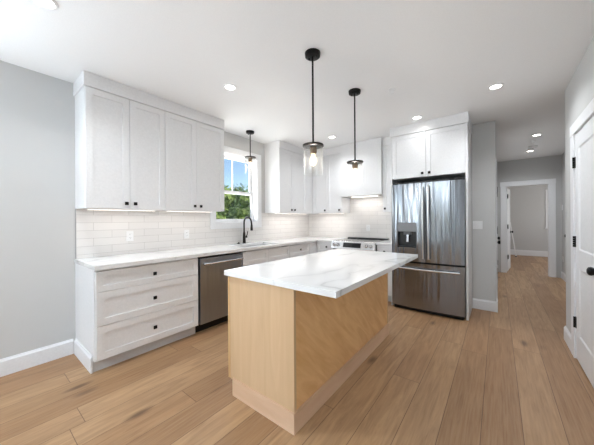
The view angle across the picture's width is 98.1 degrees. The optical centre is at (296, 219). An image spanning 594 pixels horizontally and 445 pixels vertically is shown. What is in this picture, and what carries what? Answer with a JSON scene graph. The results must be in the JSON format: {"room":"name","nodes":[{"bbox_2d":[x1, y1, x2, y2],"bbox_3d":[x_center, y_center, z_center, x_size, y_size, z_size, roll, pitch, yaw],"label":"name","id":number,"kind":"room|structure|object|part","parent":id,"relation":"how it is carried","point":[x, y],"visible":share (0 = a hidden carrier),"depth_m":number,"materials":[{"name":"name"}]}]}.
{"room":"kitchen","nodes":[
{"label":"kitchen","id":0,"kind":"room"},
{"bbox_2d":[0,60,264,358],"bbox_3d":[-2.292,-0.010,2.488,0.160,2.624,8.307,0,0,38],"label":"wall","id":1,"kind":"structure","parent":0,"point":[37,110],"depth_m":2.31,"materials":[{"name":"paint"}]},
{"bbox_2d":[0,339,73,376],"bbox_3d":[-3.430,1.238,0.875,0.016,0.142,4.114,0,0,38],"label":"baseboard","id":2,"kind":"structure","parent":1,"relation":"attached to","point":[12,364],"depth_m":2.29,"materials":[{"name":"paint"}]},
{"bbox_2d":[75,86,164,209],"bbox_3d":[-1.805,-0.650,2.680,0.376,1.097,0.703,0,0,38],"label":"upper cabinet","id":3,"kind":"object","parent":1,"relation":"attached to","point":[120,142],"visible":1,"depth_m":2.51,"materials":[{"name":"paint"}]},
{"bbox_3d":[-1.792,-0.649,2.451,0.020,1.092,0.350,0,0,38],"label":"door","id":4,"kind":"part","parent":3,"relation":"part of","materials":[{"name":"paint"}]},
{"bbox_2d":[86,209,155,210],"bbox_3d":[-1.799,-0.096,2.682,0.032,0.010,0.620,0,0,38],"label":"light","id":5,"kind":"object","parent":3,"relation":"attached to","point":[86,209],"visible":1,"depth_m":2.66,"materials":[{"name":"white plastic"}]},
{"bbox_3d":[-1.576,-0.651,2.728,0.020,1.092,0.345,0,0,38],"label":"door","id":6,"kind":"part","parent":3,"relation":"part of","materials":[{"name":"paint"}]},
{"bbox_2d":[73,70,224,129],"bbox_3d":[-1.577,-1.263,2.990,0.361,0.125,1.498,0,0,38],"label":"crown molding","id":7,"kind":"structure","parent":3,"relation":"on","point":[85,78],"depth_m":2.65,"materials":[{"name":"paint"}]},
{"bbox_2d":[156,111,223,211],"bbox_3d":[-1.348,-0.652,3.267,0.376,1.097,0.780,0,0,38],"label":"upper cabinet","id":8,"kind":"object","parent":1,"relation":"attached to","point":[194,150],"visible":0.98,"depth_m":3.12,"materials":[{"name":"paint"}]},
{"bbox_3d":[-1.354,-0.652,3.013,0.020,1.092,0.372,0,0,38],"label":"door","id":9,"kind":"part","parent":8,"relation":"part of","materials":[{"name":"paint"}]},
{"bbox_2d":[166,210,212,211],"bbox_3d":[-1.344,-0.098,3.266,0.032,0.010,0.620,0,0,38],"label":"light","id":10,"kind":"object","parent":8,"relation":"attached to","point":[166,210],"visible":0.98,"depth_m":3.25,"materials":[{"name":"white plastic"}]},
{"bbox_3d":[-1.113,-0.653,3.322,0.020,1.092,0.404,0,0,38],"label":"door","id":11,"kind":"part","parent":8,"relation":"part of","materials":[{"name":"paint"}]},
{"bbox_2d":[76,209,308,258],"bbox_3d":[-0.953,0.139,4.068,0.008,0.488,3.926,0,0,38],"label":"tile backsplash","id":12,"kind":"structure","parent":1,"relation":"attached to","point":[99,233],"depth_m":3.15,"materials":[{"name":"white tile"}]},
{"bbox_2d":[75,209,75,258],"bbox_3d":[-2.162,0.146,2.516,0.006,0.488,0.006,0,0,38],"label":"edging","id":13,"kind":"object","parent":12,"relation":"attached to","point":[75,209],"visible":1,"depth_m":2.51,"materials":[{"name":"metal"}]},
{"bbox_2d":[126,231,133,240],"bbox_3d":[-1.866,0.189,2.881,0.009,0.114,0.070,0,0,38],"label":"outlet","id":14,"kind":"object","parent":12,"relation":"attached to","point":[129,234],"visible":1,"depth_m":2.88,"materials":[{"name":"white plastic"}]},
{"bbox_2d":[184,230,188,237],"bbox_3d":[-1.457,0.197,3.406,0.009,0.114,0.070,0,0,38],"label":"outlet","id":15,"kind":"object","parent":12,"relation":"attached to","point":[186,232],"visible":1,"depth_m":3.40,"materials":[{"name":"white plastic"}]},
{"bbox_2d":[210,146,261,228],"bbox_3d":[-0.998,-0.481,4.135,0.180,1.250,1.010,0,0,38],"label":"window","id":16,"kind":"structure","parent":1,"relation":"in","point":[230,153],"depth_m":4.35,"materials":[{"name":"paint"}]},
{"bbox_3d":[-1.019,-0.206,4.152,0.030,0.490,0.800,0,0,38],"label":"sash","id":17,"kind":"part","parent":16,"relation":"part of","materials":[{"name":"paint"}]},
{"bbox_3d":[-1.005,-0.481,4.141,0.162,1.070,0.830,0,0,38],"label":"frame","id":18,"kind":"part","parent":16,"relation":"part of","materials":[{"name":"paint"}]},
{"bbox_3d":[-1.047,-0.703,4.172,0.030,0.595,0.800,0,0,38],"label":"sash","id":19,"kind":"part","parent":16,"relation":"part of","materials":[{"name":"paint"}]},
{"bbox_2d":[265,148,315,213],"bbox_3d":[-0.015,-0.660,4.977,0.376,1.097,1.330,0,0,38],"label":"upper cabinet","id":20,"kind":"object","parent":1,"relation":"attached to","point":[288,174],"visible":0.98,"depth_m":4.56,"materials":[{"name":"paint"}]},
{"bbox_3d":[-0.187,-0.659,4.511,0.020,1.092,0.382,0,0,38],"label":"door","id":21,"kind":"part","parent":20,"relation":"part of","materials":[{"name":"paint"}]},
{"bbox_3d":[0.052,-0.660,4.817,0.020,1.092,0.389,0,0,38],"label":"door","id":22,"kind":"part","parent":20,"relation":"part of","materials":[{"name":"paint"}]},
{"bbox_2d":[264,140,339,157],"bbox_3d":[0.225,-1.274,4.786,0.995,0.125,1.336,0,0,38],"label":"crown molding","id":23,"kind":"structure","parent":20,"relation":"on","point":[276,144],"depth_m":4.75,"materials":[{"name":"paint"}]},
{"bbox_2d":[0,0,593,161],"bbox_3d":[2.402,-1.425,3.446,6.320,0.150,15.600,0,0,38],"label":"ceiling","id":24,"kind":"structure","parent":0,"point":[441,58],"depth_m":2.11,"materials":[{"name":"paint"}]},
{"bbox_2d":[32,0,58,9],"bbox_3d":[-1.537,-1.322,1.567,0.134,0.010,0.134,0,0,38],"label":"recessed light","id":25,"kind":"object","parent":24,"relation":"in","point":[47,4],"visible":1,"depth_m":1.58,"materials":[{"name":"white plastic"}]},
{"bbox_2d":[223,83,236,90],"bbox_3d":[-0.673,-1.327,2.595,0.134,0.010,0.134,0,0,38],"label":"recessed light","id":26,"kind":"object","parent":24,"relation":"in","point":[228,86],"visible":1,"depth_m":2.58,"materials":[{"name":"white plastic"}]},
{"bbox_2d":[245,130,255,161],"bbox_3d":[-0.710,-1.015,3.914,0.170,0.634,0.170,0,0,38],"label":"pendant light","id":27,"kind":"object","parent":24,"relation":"hanging from","point":[249,132],"visible":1,"depth_m":3.89,"materials":[{"name":"black metal"}]},
{"bbox_2d":[303,48,323,154],"bbox_3d":[0.129,-0.846,2.076,0.170,0.982,0.170,0,0,-17],"label":"pendant light","id":28,"kind":"object","parent":24,"relation":"hanging from","point":[312,54],"visible":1,"depth_m":2.07,"materials":[{"name":"black metal"}]},
{"bbox_2d":[309,146,316,154],"bbox_3d":[0.130,-0.554,2.076,0.062,0.055,0.062,0,0,38],"label":"socket","id":29,"kind":"object","parent":28,"relation":"attached to","point":[313,149],"depth_m":2.05,"materials":[{"name":"brown metal"}]},
{"bbox_3d":[0.128,-0.955,2.076,0.026,0.702,0.026,0,0,38],"label":"rod","id":30,"kind":"part","parent":28,"relation":"part of","materials":[{"name":"black metal"}]},
{"bbox_2d":[347,88,362,168],"bbox_3d":[0.605,-0.849,2.694,0.170,0.982,0.170,0,0,-17],"label":"pendant light","id":31,"kind":"object","parent":24,"relation":"hanging from","point":[354,92],"visible":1,"depth_m":2.69,"materials":[{"name":"black metal"}]},
{"bbox_2d":[352,163,357,168],"bbox_3d":[0.607,-0.557,2.694,0.062,0.055,0.062,0,0,38],"label":"socket","id":32,"kind":"object","parent":31,"relation":"attached to","point":[354,165],"depth_m":2.67,"materials":[{"name":"brown metal"}]},
{"bbox_3d":[0.604,-0.958,2.694,0.026,0.702,0.026,0,0,38],"label":"rod","id":33,"kind":"part","parent":31,"relation":"part of","materials":[{"name":"black metal"}]},
{"bbox_2d":[412,115,422,119],"bbox_3d":[1.587,-1.340,3.405,0.134,0.010,0.134,0,0,38],"label":"recessed light","id":34,"kind":"object","parent":24,"relation":"in","point":[417,116],"visible":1,"depth_m":3.40,"materials":[{"name":"white plastic"}]},
{"bbox_2d":[488,83,503,89],"bbox_3d":[2.015,-1.343,2.614,0.134,0.010,0.134,0,0,38],"label":"recessed light","id":35,"kind":"object","parent":24,"relation":"in","point":[497,85],"visible":1,"depth_m":2.61,"materials":[{"name":"white plastic"}]},
{"bbox_2d":[528,145,537,148],"bbox_3d":[4.407,-1.340,4.819,0.140,0.044,0.140,0,0,38],"label":"smoke detector","id":36,"kind":"object","parent":24,"relation":"attached to","point":[533,146],"visible":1,"depth_m":4.78,"materials":[{"name":"white plastic"}]},
{"bbox_2d":[0,255,593,444],"bbox_3d":[2.419,1.333,3.446,6.320,0.120,15.600,0,0,38],"label":"floor","id":37,"kind":"structure","parent":0,"point":[510,375],"depth_m":1.91,"materials":[{"name":"brown wood"}]},
{"bbox_2d":[74,257,197,373],"bbox_3d":[-1.624,0.861,2.681,0.646,0.873,0.955,0,0,38],"label":"base cabinet","id":38,"kind":"object","parent":37,"relation":"on","point":[122,313],"visible":0.98,"depth_m":2.40,"materials":[{"name":"paint"}]},
{"bbox_3d":[-1.939,1.229,2.334,0.538,0.142,0.016,0,0,38],"label":"baseboard","id":39,"kind":"part","parent":38,"relation":"part of","materials":[{"name":"paint"}]},
{"bbox_3d":[-1.925,0.863,2.333,0.599,0.873,0.002,0,0,38],"label":"panel","id":40,"kind":"part","parent":38,"relation":"part of","materials":[{"name":"paint"}]},
{"bbox_3d":[-1.393,0.757,2.513,0.020,0.282,0.923,0,0,38],"label":"drawer","id":41,"kind":"part","parent":38,"relation":"part of","materials":[{"name":"paint"}]},
{"bbox_3d":[-1.394,0.525,2.513,0.020,0.174,0.923,0,0,38],"label":"drawer","id":42,"kind":"part","parent":38,"relation":"part of","materials":[{"name":"paint"}]},
{"bbox_3d":[-1.391,1.043,2.513,0.020,0.282,0.923,0,0,38],"label":"drawer","id":43,"kind":"part","parent":38,"relation":"part of","materials":[{"name":"paint"}]},
{"bbox_2d":[74,236,344,270],"bbox_3d":[-0.577,0.399,3.768,0.966,0.035,3.940,0,0,38],"label":"countertop","id":44,"kind":"structure","parent":38,"relation":"on","point":[115,261],"depth_m":2.90,"materials":[{"name":"stone"}]},
{"bbox_2d":[243,216,252,242],"bbox_3d":[-0.772,0.170,4.064,0.211,0.426,0.093,0,0,38],"label":"faucet","id":45,"kind":"object","parent":44,"relation":"on","point":[251,227],"visible":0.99,"depth_m":4.08,"materials":[{"name":"black metal"}]},
{"bbox_2d":[241,244,280,251],"bbox_3d":[-0.636,0.528,3.934,0.414,0.220,0.724,0,0,38],"label":"sink","id":46,"kind":"object","parent":44,"relation":"in","point":[258,244],"visible":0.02,"depth_m":4.01,"materials":[{"name":"metal"}]},
{"bbox_2d":[195,252,243,332],"bbox_3d":[-1.115,0.861,3.292,0.680,0.868,0.622,0,0,38],"label":"dishwasher","id":47,"kind":"object","parent":37,"relation":"on","point":[212,281],"visible":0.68,"depth_m":3.03,"materials":[{"name":"metal"}]},
{"bbox_3d":[-0.874,0.506,3.102,0.063,0.027,0.554,0,0,38],"label":"handle","id":48,"kind":"part","parent":47,"relation":"part of","materials":[{"name":"metal"}]},
{"bbox_2d":[242,246,289,266],"bbox_3d":[-0.645,0.863,3.938,0.646,0.858,0.965,0,0,38],"label":"base cabinet","id":49,"kind":"object","parent":37,"relation":"on","point":[254,257],"visible":0.27,"depth_m":3.70,"materials":[{"name":"paint"}]},
{"bbox_3d":[-0.569,0.520,3.572,0.020,0.174,0.475,0,0,38],"label":"drawer","id":50,"kind":"part","parent":49,"relation":"part of","materials":[{"name":"paint"}]},
{"bbox_3d":[-0.567,0.895,3.572,0.020,0.568,0.475,0,0,38],"label":"door","id":51,"kind":"part","parent":49,"relation":"part of","materials":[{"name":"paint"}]},
{"bbox_3d":[-0.274,0.519,3.950,0.020,0.174,0.478,0,0,38],"label":"drawer","id":52,"kind":"part","parent":49,"relation":"part of","materials":[{"name":"paint"}]},
{"bbox_2d":[281,243,308,257],"bbox_3d":[-0.180,0.853,4.534,0.646,0.873,0.541,0,0,38],"label":"base cabinet","id":53,"kind":"object","parent":37,"relation":"on","point":[296,250],"visible":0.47,"depth_m":4.34,"materials":[{"name":"paint"}]},
{"bbox_3d":[0.044,0.517,4.358,0.020,0.174,0.536,0,0,38],"label":"drawer","id":54,"kind":"part","parent":53,"relation":"part of","materials":[{"name":"paint"}]},
{"bbox_2d":[228,273,388,435],"bbox_3d":[0.240,0.850,2.411,0.672,0.874,1.704,0,0,38],"label":"kitchen island","id":55,"kind":"object","parent":37,"relation":"on","point":[290,351],"visible":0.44,"depth_m":1.77,"materials":[{"name":"brown wood"}]},
{"bbox_3d":[-0.383,0.808,2.099,0.020,0.755,0.416,0,0,38],"label":"door","id":56,"kind":"part","parent":55,"relation":"part of","materials":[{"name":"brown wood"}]},
{"bbox_3d":[-0.256,0.853,1.741,0.604,0.873,0.011,0,0,38],"label":"panel","id":57,"kind":"part","parent":55,"relation":"part of","materials":[{"name":"brown wood"}]},
{"bbox_3d":[-0.014,0.789,1.557,0.006,0.749,0.022,0,0,38],"label":"corner trim","id":58,"kind":"part","parent":55,"relation":"part of","materials":[{"name":"brown wood"}]},
{"bbox_3d":[0.279,1.224,2.382,0.578,0.125,1.704,0,0,38],"label":"trim","id":59,"kind":"part","parent":55,"relation":"part of","materials":[{"name":"brown wood"}]},
{"bbox_2d":[224,249,417,297],"bbox_3d":[0.365,0.393,2.312,0.944,0.035,1.740,0,0,38],"label":"island countertop","id":60,"kind":"structure","parent":55,"relation":"on","point":[334,273],"depth_m":1.92,"materials":[{"name":"stone"}]},
{"bbox_3d":[0.490,0.849,2.216,0.011,0.873,1.655,0,0,38],"label":"panel","id":61,"kind":"part","parent":55,"relation":"part of","materials":[{"name":"brown wood"}]},
{"bbox_3d":[1.005,0.782,2.865,0.006,0.749,0.022,0,0,38],"label":"corner trim","id":62,"kind":"part","parent":55,"relation":"part of","materials":[{"name":"brown wood"}]},
{"bbox_2d":[309,242,316,253],"bbox_3d":[0.239,0.850,5.093,0.619,0.873,0.848,0,0,38],"label":"base cabinet","id":63,"kind":"object","parent":37,"relation":"on","point":[312,245],"visible":0.12,"depth_m":4.66,"materials":[{"name":"paint"}]},
{"bbox_2d":[317,242,332,252],"bbox_3d":[0.682,0.847,4.877,0.341,0.873,0.646,0,0,38],"label":"base cabinet","id":64,"kind":"object","parent":37,"relation":"on","point":[321,246],"visible":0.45,"depth_m":4.66,"materials":[{"name":"paint"}]},
{"bbox_2d":[331,237,388,250],"bbox_3d":[1.093,0.812,4.486,0.776,0.938,0.736,0,0,38],"label":"range","id":65,"kind":"object","parent":37,"relation":"on","point":[353,243],"visible":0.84,"depth_m":4.31,"materials":[{"name":"silver metal"}]},
{"bbox_3d":[0.914,0.435,4.258,0.776,0.138,0.064,0,0,38],"label":"control panel","id":66,"kind":"part","parent":65,"relation":"part of","materials":[{"name":"metal"}]},
{"bbox_2d":[338,238,386,242],"bbox_3d":[1.124,0.371,4.528,0.776,0.019,0.628,0,0,38],"label":"cooktop","id":67,"kind":"object","parent":65,"relation":"in","point":[347,240],"depth_m":4.39,"materials":[{"name":"black glass"}]},
{"bbox_2d":[377,245,390,301],"bbox_3d":[1.536,0.842,4.212,0.244,0.873,0.646,0,0,38],"label":"base cabinet","id":68,"kind":"object","parent":37,"relation":"on","point":[380,248],"visible":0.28,"depth_m":3.95,"materials":[{"name":"paint"}]},
{"bbox_2d":[376,240,390,245],"bbox_3d":[1.532,0.386,4.214,0.249,0.035,0.644,0,0,38],"label":"countertop","id":69,"kind":"structure","parent":68,"relation":"on","point":[388,242],"depth_m":4.01,"materials":[{"name":"stone"}]},
{"bbox_3d":[1.358,0.509,3.986,0.237,0.174,0.020,0,0,38],"label":"drawer","id":70,"kind":"part","parent":68,"relation":"part of","materials":[{"name":"paint"}]},
{"bbox_3d":[1.360,0.884,3.986,0.237,0.568,0.020,0,0,38],"label":"door","id":71,"kind":"part","parent":68,"relation":"part of","materials":[{"name":"paint"}]},
{"bbox_2d":[392,177,465,319],"bbox_3d":[1.940,0.373,3.744,0.894,1.806,0.859,0,0,38],"label":"refrigerator","id":72,"kind":"object","parent":37,"relation":"on","point":[429,217],"visible":0.92,"depth_m":3.41,"materials":[{"name":"silver metal"}]},
{"bbox_3d":[1.550,0.110,3.628,0.256,0.127,0.060,0,0,38],"label":"dispenser panel","id":73,"kind":"part","parent":72,"relation":"part of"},
{"bbox_3d":[1.565,0.045,3.626,0.452,1.077,0.075,0,0,38],"label":"door","id":74,"kind":"part","parent":72,"relation":"part of","materials":[{"name":"metal"}]},
{"bbox_3d":[1.682,0.048,3.446,0.026,0.972,0.073,0,0,38],"label":"handle","id":75,"kind":"part","parent":72,"relation":"part of","materials":[{"name":"metal"}]},
{"bbox_3d":[1.735,0.048,3.404,0.026,0.972,0.073,0,0,38],"label":"handle","id":76,"kind":"part","parent":72,"relation":"part of","materials":[{"name":"metal"}]},
{"bbox_3d":[1.745,0.914,3.489,0.894,0.617,0.075,0,0,38],"label":"freezer drawer","id":77,"kind":"part","parent":72,"relation":"part of","materials":[{"name":"metal"}]},
{"bbox_3d":[1.707,0.680,3.442,0.797,0.028,0.092,0,0,38],"label":"handle","id":78,"kind":"part","parent":72,"relation":"part of","materials":[{"name":"metal"}]},
{"bbox_3d":[1.782,0.367,3.541,0.890,1.740,0.035,0,0,38],"label":"gasket frame","id":79,"kind":"part","parent":72,"relation":"part of","materials":[{"name":"silver metal"}]},
{"bbox_3d":[1.920,0.043,3.349,0.436,1.077,0.075,0,0,38],"label":"door","id":80,"kind":"part","parent":72,"relation":"part of","materials":[{"name":"metal"}]},
{"bbox_2d":[390,123,471,320],"bbox_3d":[1.982,0.031,3.806,0.961,2.490,0.732,0,0,38],"label":"tall cabinet","id":81,"kind":"object","parent":37,"relation":"on","point":[446,152],"visible":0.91,"depth_m":3.48,"materials":[{"name":"paint"}]},
{"bbox_3d":[1.620,0.033,4.107,0.020,2.490,0.701,0,0,38],"label":"panel","id":82,"kind":"part","parent":81,"relation":"part of","materials":[{"name":"paint"}]},
{"bbox_3d":[1.594,-0.899,3.687,0.454,0.619,0.020,0,0,38],"label":"door","id":83,"kind":"part","parent":81,"relation":"part of","materials":[{"name":"paint"}]},
{"bbox_2d":[390,112,471,137],"bbox_3d":[1.981,-1.281,3.808,0.974,0.132,0.721,0,0,38],"label":"crown molding","id":84,"kind":"structure","parent":81,"relation":"on","point":[461,118],"depth_m":3.48,"materials":[{"name":"paint"}]},
{"bbox_3d":[1.953,-0.901,3.407,0.451,0.619,0.020,0,0,38],"label":"door","id":85,"kind":"part","parent":81,"relation":"part of","materials":[{"name":"paint"}]},
{"bbox_3d":[2.358,0.029,3.526,0.024,2.490,0.711,0,0,38],"label":"panel","id":86,"kind":"part","parent":81,"relation":"part of","materials":[{"name":"paint"}]},
{"bbox_2d":[510,222,516,256],"bbox_3d":[7.167,0.676,8.548,0.041,1.146,0.212,0,0,-18],"label":"leaning pole","id":87,"kind":"object","parent":37,"relation":"on","point":[510,222],"visible":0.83,"depth_m":8.54,"materials":[{"name":"white plastic"}]},
{"bbox_2d":[471,121,495,307],"bbox_3d":[3.644,-0.046,4.933,0.272,2.624,3.337,0,0,38],"label":"wall","id":88,"kind":"structure","parent":0,"point":[483,136],"depth_m":3.61,"materials":[{"name":"paint"}]},
{"bbox_2d":[473,221,482,228],"bbox_3d":[2.561,0.083,3.655,0.116,0.114,0.010,0,0,38],"label":"light switch","id":89,"kind":"object","parent":88,"relation":"attached to","point":[476,224],"visible":1,"depth_m":3.65,"materials":[{"name":"white plastic"}]},
{"bbox_2d":[473,298,497,311],"bbox_3d":[2.628,1.201,3.606,0.286,0.142,0.016,0,0,38],"label":"baseboard","id":90,"kind":"object","parent":88,"relation":"attached to","point":[481,304],"visible":1,"depth_m":3.60,"materials":[{"name":"paint"}]},
{"bbox_2d":[496,159,497,298],"bbox_3d":[3.140,0.204,4.052,0.014,2.130,0.920,0,0,38],"label":"trim","id":91,"kind":"structure","parent":88,"relation":"attached to","point":[496,159],"depth_m":3.69,"materials":[{"name":"paint"}]},
{"bbox_2d":[506,185,547,250],"bbox_3d":[7.787,-0.071,8.866,4.100,2.624,0.120,0,0,38],"label":"wall","id":92,"kind":"structure","parent":0,"point":[527,203],"depth_m":8.74,"materials":[{"name":"paint"}]},
{"bbox_2d":[510,249,547,256],"bbox_3d":[7.753,1.149,8.812,3.900,0.185,0.016,0,0,38],"label":"baseboard","id":93,"kind":"structure","parent":92,"relation":"attached to","point":[512,252],"depth_m":8.72,"materials":[{"name":"paint"}]},
{"bbox_2d":[545,190,547,228],"bbox_3d":[8.518,-0.333,8.232,0.885,1.280,0.120,0,0,38],"label":"window","id":94,"kind":"structure","parent":92,"relation":"in","point":[546,198],"depth_m":8.46,"materials":[{"name":"paint"}]},
{"bbox_2d":[497,155,561,277],"bbox_3d":[5.392,-0.056,5.763,4.065,2.624,0.120,0,0,38],"label":"wall","id":95,"kind":"structure","parent":0,"point":[549,167],"depth_m":5.72,"materials":[{"name":"paint"}]},
{"bbox_2d":[506,188,512,270],"bbox_3d":[5.262,0.245,6.380,0.099,1.998,0.725,0,0,44],"label":"door","id":96,"kind":"structure","parent":95,"relation":"in","point":[507,189],"depth_m":6.38,"materials":[{"name":"paint"}]},
{"bbox_2d":[500,178,555,276],"bbox_3d":[5.233,0.192,5.875,0.943,2.130,0.140,0,0,38],"label":"trim","id":97,"kind":"structure","parent":95,"relation":"attached to","point":[551,183],"depth_m":5.64,"materials":[{"name":"paint"}]},
{"bbox_2d":[561,152,565,273],"bbox_3d":[4.485,-0.051,3.912,0.120,2.624,3.915,0,0,38],"label":"wall","id":98,"kind":"structure","parent":0,"point":[563,154],"depth_m":5.34,"materials":[{"name":"paint"}]},
{"bbox_2d":[561,272,565,281],"bbox_3d":[5.507,1.184,5.324,0.016,0.142,0.440,0,0,38],"label":"baseboard","id":99,"kind":"structure","parent":98,"relation":"attached to","point":[563,275],"depth_m":5.29,"materials":[{"name":"paint"}]},
{"bbox_2d":[565,36,593,332],"bbox_3d":[0.732,-0.028,-0.390,0.511,2.624,7.485,0,0,38],"label":"wall","id":100,"kind":"structure","parent":0,"point":[579,92],"depth_m":2.50,"materials":[{"name":"paint"}]},
{"bbox_2d":[564,326,570,350],"bbox_3d":[2.731,1.201,2.594,0.016,0.142,0.361,0,0,38],"label":"baseboard","id":101,"kind":"structure","parent":100,"relation":"attached to","point":[567,335],"depth_m":2.59,"materials":[{"name":"paint"}]},
{"bbox_2d":[570,98,593,357],"bbox_3d":[2.334,0.203,1.998,0.140,2.142,1.050,0,0,38],"label":"trim","id":102,"kind":"structure","parent":100,"relation":"attached to","point":[587,114],"depth_m":2.36,"materials":[{"name":"paint"}]},
{"bbox_2d":[572,116,593,387],"bbox_3d":[2.286,0.250,2.051,0.106,2.024,0.833,0,0,38],"label":"door","id":103,"kind":"structure","parent":100,"relation":"in","point":[583,161],"depth_m":2.13,"materials":[{"name":"paint"}]},
{"bbox_3d":[2.054,0.363,1.782,0.070,0.064,0.064,0,0,38],"label":"knob","id":104,"kind":"part","parent":103,"relation":"part of","materials":[{"name":"black metal"}]},
{"bbox_3d":[1.470,-0.033,4.745,3.000,2.624,0.120,0,0,38],"label":"wall","id":105,"kind":"structure","parent":0,"visible":0},
{"bbox_2d":[312,156,326,213],"bbox_3d":[0.539,-0.664,5.153,0.329,1.097,0.376,0,0,38],"label":"upper cabinet","id":106,"kind":"object","parent":105,"relation":"attached to","point":[319,164],"visible":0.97,"depth_m":5.03,"materials":[{"name":"paint"}]},
{"bbox_2d":[327,154,349,212],"bbox_3d":[0.793,-0.665,4.955,0.310,1.097,0.376,0,0,38],"label":"upper cabinet","id":107,"kind":"object","parent":105,"relation":"attached to","point":[335,203],"visible":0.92,"depth_m":4.84,"materials":[{"name":"paint"}]},
{"bbox_3d":[0.700,-0.664,4.836,0.309,1.092,0.020,0,0,38],"label":"door","id":108,"kind":"part","parent":107,"relation":"part of","materials":[{"name":"paint"}]},
{"bbox_2d":[309,196,390,239],"bbox_3d":[1.040,-0.018,5.000,1.990,0.777,0.008,0,0,38],"label":"tile backsplash","id":109,"kind":"structure","parent":105,"relation":"attached to","point":[364,211],"depth_m":4.91,"materials":[{"name":"white tile"}]},
{"bbox_2d":[340,137,382,197],"bbox_3d":[1.207,-0.872,4.617,0.752,0.942,0.399,0,0,38],"label":"range hood","id":110,"kind":"object","parent":105,"relation":"attached to","point":[366,180],"visible":0.91,"depth_m":4.43,"materials":[{"name":"paint"}]},
{"bbox_2d":[382,136,390,211],"bbox_3d":[1.609,-0.733,4.318,0.239,1.223,0.376,0,0,38],"label":"upper cabinet","id":111,"kind":"object","parent":105,"relation":"attached to","point":[386,149],"depth_m":4.23,"materials":[{"name":"paint"}]},
{"label":"outside","id":112,"kind":"structure","parent":0,"visible":0},
{"bbox_3d":[-10.712,1.902,24.205,39.840,0.100,65.000,0,0,38],"label":"ground","id":113,"kind":"structure","parent":112,"visible":0},
{"bbox_2d":[216,185,234,218],"bbox_3d":[-3.335,0.204,10.862,1.704,3.219,1.784,0,0,-29],"label":"leafy tree","id":114,"kind":"object","parent":113,"relation":"on","point":[228,198],"visible":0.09,"depth_m":10.50,"materials":[{"name":"green plant"}]},
{"bbox_2d":[225,183,248,218],"bbox_3d":[-3.736,-0.150,16.212,2.456,4.179,3.034,0,0,38],"label":"leafy tree","id":115,"kind":"object","parent":113,"relation":"on","point":[230,214],"visible":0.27,"depth_m":15.31,"materials":[{"name":"green plant"}]},
{"bbox_2d":[235,192,249,221],"bbox_3d":[-2.300,0.198,13.209,2.051,3.218,1.460,0,0,23],"label":"leafy tree","id":116,"kind":"object","parent":113,"relation":"on","point":[245,210],"visible":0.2,"depth_m":12.89,"materials":[{"name":"green plant"}]}
]}

